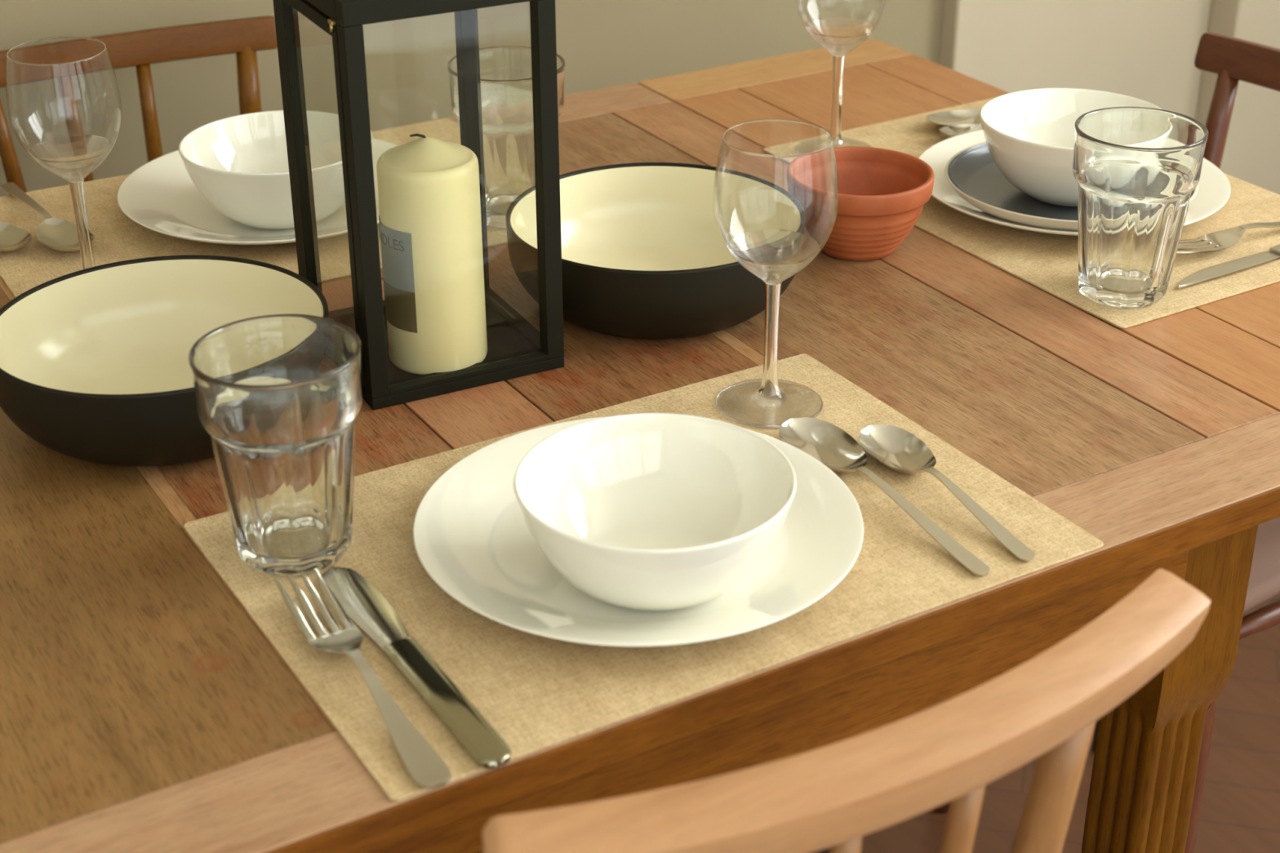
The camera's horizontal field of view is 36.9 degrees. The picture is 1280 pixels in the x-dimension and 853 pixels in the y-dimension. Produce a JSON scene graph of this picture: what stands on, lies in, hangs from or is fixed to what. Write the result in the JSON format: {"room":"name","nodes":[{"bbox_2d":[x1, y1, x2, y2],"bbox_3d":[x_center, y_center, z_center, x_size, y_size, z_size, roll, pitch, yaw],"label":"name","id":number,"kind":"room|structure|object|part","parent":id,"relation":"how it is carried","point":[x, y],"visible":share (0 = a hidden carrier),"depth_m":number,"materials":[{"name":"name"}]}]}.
{"room":"dining room","nodes":[
{"label":"dining room","id":0,"kind":"room"},
{"bbox_2d":[0,0,1211,196],"bbox_3d":[-0.687,-0.751,1.604,3.300,2.500,0.148,-16,31,-27],"label":"wall","id":1,"kind":"structure","parent":0,"point":[602,44],"depth_m":2.14,"materials":[{"name":"paint"}]},
{"bbox_2d":[860,594,1279,852],"bbox_3d":[0.342,0.922,1.206,3.900,0.100,3.200,-16,31,-27],"label":"floor","id":2,"kind":"structure","parent":0,"point":[1239,812],"depth_m":2.09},
{"bbox_2d":[0,15,277,195],"bbox_3d":[-0.429,0.096,1.787,0.414,0.831,0.413,-16,31,-27],"label":"dining chair","id":3,"kind":"object","parent":2,"relation":"on","point":[243,37],"visible":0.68,"depth_m":1.78,"materials":[{"name":"brown wood"}]},
{"bbox_3d":[-0.526,-0.331,1.743,0.414,0.033,0.043,-16,31,-27],"label":"rail","id":4,"kind":"part","parent":3,"relation":"part of","materials":[{"name":"brown wood"}]},
{"bbox_3d":[-0.372,-0.190,1.879,0.025,0.361,0.072,-2,28,-3],"label":"post","id":5,"kind":"part","parent":3,"relation":"part of","materials":[{"name":"brown wood"}]},
{"bbox_2d":[0,38,1279,852],"bbox_3d":[-0.035,0.245,1.583,1.194,0.750,0.899,-16,31,-27],"label":"dining table","id":6,"kind":"object","parent":2,"relation":"on","point":[144,708],"visible":0.41,"depth_m":1.17,"materials":[{"name":"brown wood"}]},
{"bbox_2d":[0,254,328,466],"bbox_3d":[-0.310,-0.039,1.247,0.217,0.068,0.217,18,33,31],"label":"serving dish","id":7,"kind":"object","parent":6,"relation":"on","point":[95,367],"visible":0.71,"depth_m":1.29,"materials":[{"name":"black ceramic"}]},
{"bbox_2d":[0,118,507,297],"bbox_3d":[-0.301,-0.175,1.576,0.450,0.002,0.300,-15,31,-25],"label":"placemat","id":8,"kind":"object","parent":6,"relation":"on","point":[117,237],"visible":0.33,"depth_m":1.52,"materials":[{"name":"fabric"}]},
{"bbox_2d":[0,221,31,252],"bbox_3d":[-0.527,-0.166,1.546,0.038,0.013,0.164,-17,32,-28],"label":"spoon","id":9,"kind":"object","parent":8,"relation":"on","point":[12,237],"visible":1,"depth_m":1.52,"materials":[{"name":"silver metal"}]},
{"bbox_2d":[0,182,93,252],"bbox_3d":[-0.486,-0.171,1.556,0.040,0.013,0.196,-17,32,-28],"label":"soup spoon","id":10,"kind":"object","parent":8,"relation":"on","point":[58,234],"visible":0.91,"depth_m":1.53,"materials":[{"name":"silver metal"}]},
{"bbox_3d":[-0.506,-0.186,1.583,0.011,0.013,0.123,-17,32,-28],"label":"handle","id":11,"kind":"part","parent":10,"relation":"part of","materials":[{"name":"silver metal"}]},
{"bbox_2d":[36,217,93,252],"bbox_3d":[-0.454,-0.147,1.511,0.040,0.012,0.074,-17,32,-28],"label":"spoon bowl","id":12,"kind":"object","parent":10,"relation":"on","point":[58,234],"depth_m":1.52,"materials":[{"name":"silver metal"}]},
{"bbox_2d":[5,35,122,269],"bbox_3d":[-0.410,-0.183,1.393,0.078,0.185,0.078,6,28,12],"label":"wine glass","id":13,"kind":"object","parent":8,"relation":"on","point":[73,157],"visible":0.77,"depth_m":1.40,"materials":[{"name":"clear glass"}]},
{"bbox_2d":[5,35,122,182],"bbox_3d":[-0.410,-0.222,1.372,0.078,0.097,0.078,6,28,12],"label":"glass bowl","id":14,"kind":"object","parent":13,"relation":"on","point":[73,157],"depth_m":1.38,"materials":[{"name":"clear glass"}]},
{"bbox_3d":[-0.410,-0.145,1.413,0.015,0.078,0.015,6,28,12],"label":"stem","id":15,"kind":"part","parent":13,"relation":"part of","materials":[{"name":"clear glass"}]},
{"bbox_2d":[116,138,397,244],"bbox_3d":[-0.299,-0.192,1.585,0.256,0.020,0.256,18,33,31],"label":"dinner plate","id":16,"kind":"object","parent":8,"relation":"on","point":[160,195],"visible":0.37,"depth_m":1.55,"materials":[{"name":"white ceramic"}]},
{"bbox_2d":[178,110,373,230],"bbox_3d":[-0.289,-0.200,1.542,0.153,0.062,0.153,12,30,21],"label":"bowl","id":17,"kind":"object","parent":16,"relation":"on","point":[238,164],"visible":0.71,"depth_m":1.55,"materials":[{"name":"white ceramic"}]},
{"bbox_2d":[447,45,564,228],"bbox_3d":[-0.105,-0.229,1.538,0.093,0.128,0.093,4,28,8],"label":"tumbler","id":18,"kind":"object","parent":8,"relation":"on","point":[505,71],"visible":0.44,"depth_m":1.51,"materials":[{"name":"clear glass"}]},
{"bbox_2d":[272,0,564,409],"bbox_3d":[-0.148,-0.203,1.269,0.143,0.336,0.140,-14,31,-24],"label":"lantern","id":19,"kind":"object","parent":6,"relation":"on","point":[516,348],"visible":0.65,"depth_m":1.26,"materials":[{"name":"black metal"}]},
{"bbox_3d":[-0.233,-0.184,1.311,0.012,0.249,0.012,-14,31,-24],"label":"corner post","id":20,"kind":"part","parent":19,"relation":"part of","materials":[{"name":"black metal"}]},
{"bbox_3d":[-0.205,-0.158,1.259,0.009,0.244,0.113,-14,31,-24],"label":"door frame","id":21,"kind":"part","parent":19,"relation":"part of","materials":[{"name":"black metal"}]},
{"bbox_3d":[-0.174,-0.132,1.210,0.012,0.249,0.012,-14,31,-24],"label":"corner post","id":22,"kind":"part","parent":19,"relation":"part of","materials":[{"name":"black metal"}]},
{"bbox_3d":[-0.147,-0.289,1.225,0.140,0.015,0.140,-14,31,-24],"label":"frame","id":23,"kind":"part","parent":19,"relation":"part of","materials":[{"name":"black metal"}]},
{"bbox_2d":[376,133,487,375],"bbox_3d":[-0.139,-0.119,1.282,0.068,0.160,0.067,-16,31,-27],"label":"candle","id":24,"kind":"object","parent":19,"relation":"in","point":[430,222],"visible":1,"depth_m":1.26,"materials":[{"name":"beige wax"}]},
{"bbox_3d":[-0.141,-0.065,1.346,0.128,0.004,0.140,-14,31,-24],"label":"rail","id":25,"kind":"part","parent":19,"relation":"part of","materials":[{"name":"black metal"}]},
{"bbox_3d":[-0.120,-0.212,1.363,0.012,0.249,0.012,-14,31,-24],"label":"corner post","id":26,"kind":"part","parent":19,"relation":"part of","materials":[{"name":"black metal"}]},
{"bbox_3d":[-0.061,-0.160,1.262,0.012,0.249,0.012,-14,31,-24],"label":"corner post","id":27,"kind":"part","parent":19,"relation":"part of","materials":[{"name":"black metal"}]},
{"bbox_2d":[183,353,1103,801],"bbox_3d":[-0.001,0.063,1.121,0.450,0.002,0.300,-16,31,-27],"label":"placemat","id":28,"kind":"object","parent":6,"relation":"on","point":[537,692],"visible":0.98,"depth_m":1.05,"materials":[{"name":"fabric"}]},
{"bbox_2d":[188,313,362,576],"bbox_3d":[-0.199,0.014,1.076,0.093,0.128,0.093,-20,33,-32],"label":"tumbler","id":29,"kind":"object","parent":28,"relation":"on","point":[279,397],"visible":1,"depth_m":1.06,"materials":[{"name":"clear glass"}]},
{"bbox_2d":[275,568,450,787],"bbox_3d":[-0.142,0.126,0.983,0.028,0.015,0.192,-15,31,-25],"label":"fork","id":30,"kind":"object","parent":28,"relation":"on","point":[425,766],"visible":1,"depth_m":0.98,"materials":[{"name":"silver metal"}]},
{"bbox_3d":[-0.122,0.143,0.951,0.018,0.014,0.109,-15,31,-25],"label":"handle","id":31,"kind":"part","parent":30,"relation":"part of","materials":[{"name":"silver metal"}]},
{"bbox_2d":[320,566,511,768],"bbox_3d":[-0.120,0.121,1.003,0.025,0.005,0.206,-16,32,-27],"label":"table knife","id":32,"kind":"object","parent":28,"relation":"on","point":[357,597],"visible":0.99,"depth_m":0.99,"materials":[{"name":"silver metal"}]},
{"bbox_3d":[-0.150,0.098,1.047,0.025,0.003,0.090,-16,32,-27],"label":"blade","id":33,"kind":"part","parent":32,"relation":"part of","materials":[{"name":"silver metal"}]},
{"bbox_3d":[-0.098,0.139,0.969,0.019,0.005,0.117,-16,32,-27],"label":"handle","id":34,"kind":"part","parent":32,"relation":"part of","materials":[{"name":"silver metal"}]},
{"bbox_2d":[413,416,863,647],"bbox_3d":[-0.001,0.061,1.101,0.256,0.020,0.256,-3,28,-6],"label":"dinner plate","id":35,"kind":"object","parent":28,"relation":"on","point":[472,535],"visible":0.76,"depth_m":1.07,"materials":[{"name":"white ceramic"}]},
{"bbox_2d":[513,413,796,610],"bbox_3d":[0.008,0.055,1.054,0.153,0.062,0.153,12,30,21],"label":"bowl","id":36,"kind":"object","parent":35,"relation":"on","point":[640,511],"visible":1,"depth_m":1.09,"materials":[{"name":"white ceramic"}]},
{"bbox_2d":[712,119,838,428],"bbox_3d":[0.085,-0.097,1.223,0.078,0.185,0.078,-2,28,-3],"label":"wine glass","id":37,"kind":"object","parent":28,"relation":"on","point":[773,256],"visible":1,"depth_m":1.24,"materials":[{"name":"clear glass"}]},
{"bbox_3d":[0.085,-0.058,1.244,0.015,0.078,0.015,-16,31,-27],"label":"stem","id":38,"kind":"part","parent":37,"relation":"part of","materials":[{"name":"clear glass"}]},
{"bbox_2d":[712,119,838,284],"bbox_3d":[0.085,-0.135,1.203,0.078,0.097,0.078,-16,31,-27],"label":"glass bowl","id":39,"kind":"object","parent":37,"relation":"on","point":[772,255],"depth_m":1.22,"materials":[{"name":"clear glass"}]},
{"bbox_2d":[778,417,989,575],"bbox_3d":[0.145,0.040,1.149,0.043,0.013,0.196,-15,31,-26],"label":"soup spoon","id":40,"kind":"object","parent":28,"relation":"on","point":[828,443],"visible":0.89,"depth_m":1.19,"materials":[{"name":"silver metal"}]},
{"bbox_2d":[778,417,867,472],"bbox_3d":[0.115,0.015,1.197,0.044,0.012,0.074,-15,31,-26],"label":"spoon bowl","id":41,"kind":"object","parent":40,"relation":"on","point":[828,443],"depth_m":1.21,"materials":[{"name":"silver metal"}]},
{"bbox_3d":[0.163,0.054,1.121,0.011,0.013,0.123,-15,31,-26],"label":"handle","id":42,"kind":"part","parent":40,"relation":"part of","materials":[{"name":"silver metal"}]},
{"bbox_2d":[858,424,1035,561],"bbox_3d":[0.184,0.038,1.152,0.038,0.013,0.164,-14,31,-24],"label":"spoon","id":43,"kind":"object","parent":28,"relation":"on","point":[896,448],"visible":1,"depth_m":1.19,"materials":[{"name":"silver metal"}]},
{"bbox_2d":[858,424,936,474],"bbox_3d":[0.161,0.018,1.192,0.038,0.012,0.063,-14,31,-24],"label":"spoon bowl","id":44,"kind":"object","parent":43,"relation":"on","point":[896,448],"depth_m":1.20,"materials":[{"name":"silver metal"}]},
{"bbox_3d":[0.198,0.051,1.127,0.011,0.013,0.102,-14,31,-24],"label":"handle","id":45,"kind":"part","parent":43,"relation":"part of","materials":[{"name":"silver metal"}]},
{"bbox_2d":[506,162,805,339],"bbox_3d":[0.011,-0.125,1.408,0.217,0.068,0.217,18,33,31],"label":"serving dish","id":46,"kind":"object","parent":6,"relation":"on","point":[645,255],"visible":0.83,"depth_m":1.46,"materials":[{"name":"black ceramic"}]},
{"bbox_2d":[786,146,934,261],"bbox_3d":[0.170,-0.170,1.496,0.114,0.064,0.114,-16,31,-27],"label":"terracotta bowl","id":47,"kind":"object","parent":6,"relation":"on","point":[883,193],"visible":0.95,"depth_m":1.48,"materials":[{"name":"orange ceramic"}]},
{"bbox_2d":[763,97,1279,328],"bbox_3d":[0.354,-0.196,1.611,0.300,0.002,0.450,-16,32,-28],"label":"placemat","id":48,"kind":"object","parent":6,"relation":"on","point":[1049,262],"visible":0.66,"depth_m":1.51,"materials":[{"name":"fabric"}]},
{"bbox_2d":[794,0,887,154],"bbox_3d":[0.172,-0.326,1.659,0.080,0.185,0.080,19,33,32],"label":"wine glass","id":49,"kind":"object","parent":48,"relation":"on","point":[839,37],"visible":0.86,"depth_m":1.67,"materials":[{"name":"clear glass"}]},
{"bbox_3d":[0.172,-0.287,1.679,0.015,0.078,0.015,19,33,32],"label":"stem","id":50,"kind":"part","parent":49,"relation":"part of","materials":[{"name":"clear glass"}]},
{"bbox_2d":[795,0,887,57],"bbox_3d":[0.172,-0.364,1.638,0.078,0.097,0.078,19,33,32],"label":"glass bowl","id":51,"kind":"object","parent":49,"relation":"on","point":[839,36],"depth_m":1.66,"materials":[{"name":"clear glass"}]},
{"bbox_2d":[926,107,982,127],"bbox_3d":[0.349,-0.293,1.781,0.196,0.013,0.043,-14,31,-24],"label":"soup spoon","id":52,"kind":"object","parent":48,"relation":"on","point":[944,118],"visible":0.37,"depth_m":1.77,"materials":[{"name":"silver metal"}]},
{"bbox_2d":[938,123,982,138],"bbox_3d":[0.343,-0.273,1.743,0.164,0.013,0.038,-13,30,-23],"label":"spoon","id":53,"kind":"object","parent":48,"relation":"on","point":[948,131],"visible":0.13,"depth_m":1.73,"materials":[{"name":"silver metal"}]},
{"bbox_2d":[918,129,1231,235],"bbox_3d":[0.357,-0.199,1.594,0.256,0.020,0.256,-3,28,-6],"label":"dinner plate","id":54,"kind":"object","parent":48,"relation":"on","point":[1214,189],"visible":0.22,"depth_m":1.57,"materials":[{"name":"white ceramic"}]},
{"bbox_2d":[945,142,1197,231],"bbox_3d":[0.350,-0.194,1.567,0.202,0.022,0.202,2,28,4],"label":"plate","id":55,"kind":"object","parent":54,"relation":"on","point":[972,172],"visible":0.38,"depth_m":1.56,"materials":[{"name":"grey ceramic"}]},
{"bbox_2d":[979,88,1162,206],"bbox_3d":[0.349,-0.220,1.549,0.153,0.062,0.153,12,30,21],"label":"bowl","id":56,"kind":"object","parent":55,"relation":"on","point":[1028,135],"visible":0.6,"depth_m":1.58,"materials":[{"name":"white ceramic"}]},
{"bbox_2d":[1072,106,1208,308],"bbox_3d":[0.357,-0.156,1.396,0.093,0.128,0.093,-22,35,-36],"label":"tumbler","id":57,"kind":"object","parent":48,"relation":"on","point":[1136,171],"visible":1,"depth_m":1.37,"materials":[{"name":"clear colourless glass"}]},
{"bbox_2d":[1177,222,1279,253],"bbox_3d":[0.482,-0.154,1.510,0.192,0.015,0.028,-15,31,-26],"label":"fork","id":58,"kind":"object","parent":48,"relation":"on","point":[1221,240],"visible":0.94,"depth_m":1.50,"materials":[{"name":"silver metal"}]},
{"bbox_3d":[0.519,-0.163,1.528,0.109,0.014,0.013,-15,31,-26],"label":"handle","id":59,"kind":"part","parent":58,"relation":"part of","materials":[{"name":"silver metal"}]},
{"bbox_2d":[1177,244,1279,288],"bbox_3d":[0.489,-0.133,1.481,0.215,0.005,0.017,-16,32,-28],"label":"table knife","id":60,"kind":"object","parent":48,"relation":"on","point":[1232,266],"visible":1,"depth_m":1.46,"materials":[{"name":"silver metal"}]},
{"bbox_3d":[0.535,-0.147,1.506,0.105,0.005,0.016,-16,32,-28],"label":"handle","id":61,"kind":"part","parent":60,"relation":"part of","materials":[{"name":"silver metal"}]},
{"bbox_3d":[0.351,0.357,1.393,0.067,0.726,0.067,-16,31,-27],"label":"leg","id":62,"kind":"part","parent":6,"relation":"part of","materials":[{"name":"brown wood"}]},
{"bbox_2d":[482,568,1211,852],"bbox_3d":[0.041,0.435,1.141,0.426,0.828,0.354,-16,31,-27],"label":"dining chair","id":63,"kind":"object","parent":2,"relation":"on","point":[825,799],"visible":1,"depth_m":0.83,"materials":[{"name":"brown wood"}]},
{"bbox_3d":[0.031,0.407,1.146,0.426,0.030,0.315,-16,31,-27],"label":"seat","id":64,"kind":"part","parent":63,"relation":"part of","materials":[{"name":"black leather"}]},
{"bbox_3d":[0.187,0.278,0.989,0.064,0.356,0.026,3,28,6],"label":"post","id":65,"kind":"part","parent":63,"relation":"part of","materials":[{"name":"brown wood"}]},
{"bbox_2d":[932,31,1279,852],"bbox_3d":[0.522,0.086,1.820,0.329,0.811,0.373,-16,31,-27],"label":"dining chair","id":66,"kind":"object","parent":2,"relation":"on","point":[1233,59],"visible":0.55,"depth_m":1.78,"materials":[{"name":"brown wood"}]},
{"bbox_3d":[0.342,0.224,1.964,0.060,0.433,0.033,12,30,23],"label":"leg","id":67,"kind":"part","parent":66,"relation":"part of","materials":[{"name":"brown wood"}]},
{"bbox_3d":[0.505,0.185,2.037,0.033,0.434,0.083,12,30,22],"label":"leg","id":68,"kind":"part","parent":66,"relation":"part of","materials":[{"name":"brown wood"}]},
{"bbox_3d":[0.492,0.341,1.740,0.033,0.433,0.060,1,28,3],"label":"leg","id":69,"kind":"part","parent":66,"relation":"part of","materials":[{"name":"brown wood"}]},
{"bbox_3d":[0.535,-0.176,1.872,0.025,0.339,0.093,23,35,37],"label":"post","id":70,"kind":"part","parent":66,"relation":"part of","materials":[{"name":"brown wood"}]},
{"bbox_3d":[0.642,-0.290,1.704,0.046,0.038,0.373,-16,31,-27],"label":"rail","id":71,"kind":"part","parent":66,"relation":"part of","materials":[{"name":"brown wood"}]},
{"bbox_3d":[0.488,0.064,1.786,0.250,0.022,0.356,-16,31,-27],"label":"seat","id":72,"kind":"part","parent":66,"relation":"part of","materials":[{"name":"brown wood"}]},
{"bbox_2d":[1195,0,1279,195],"bbox_3d":[0.957,-1.200,2.445,0.500,2.500,0.195,-16,31,-27],"label":"wall","id":73,"kind":"structure","parent":0,"point":[1251,152],"depth_m":2.64,"materials":[{"name":"paint"}]}
]}

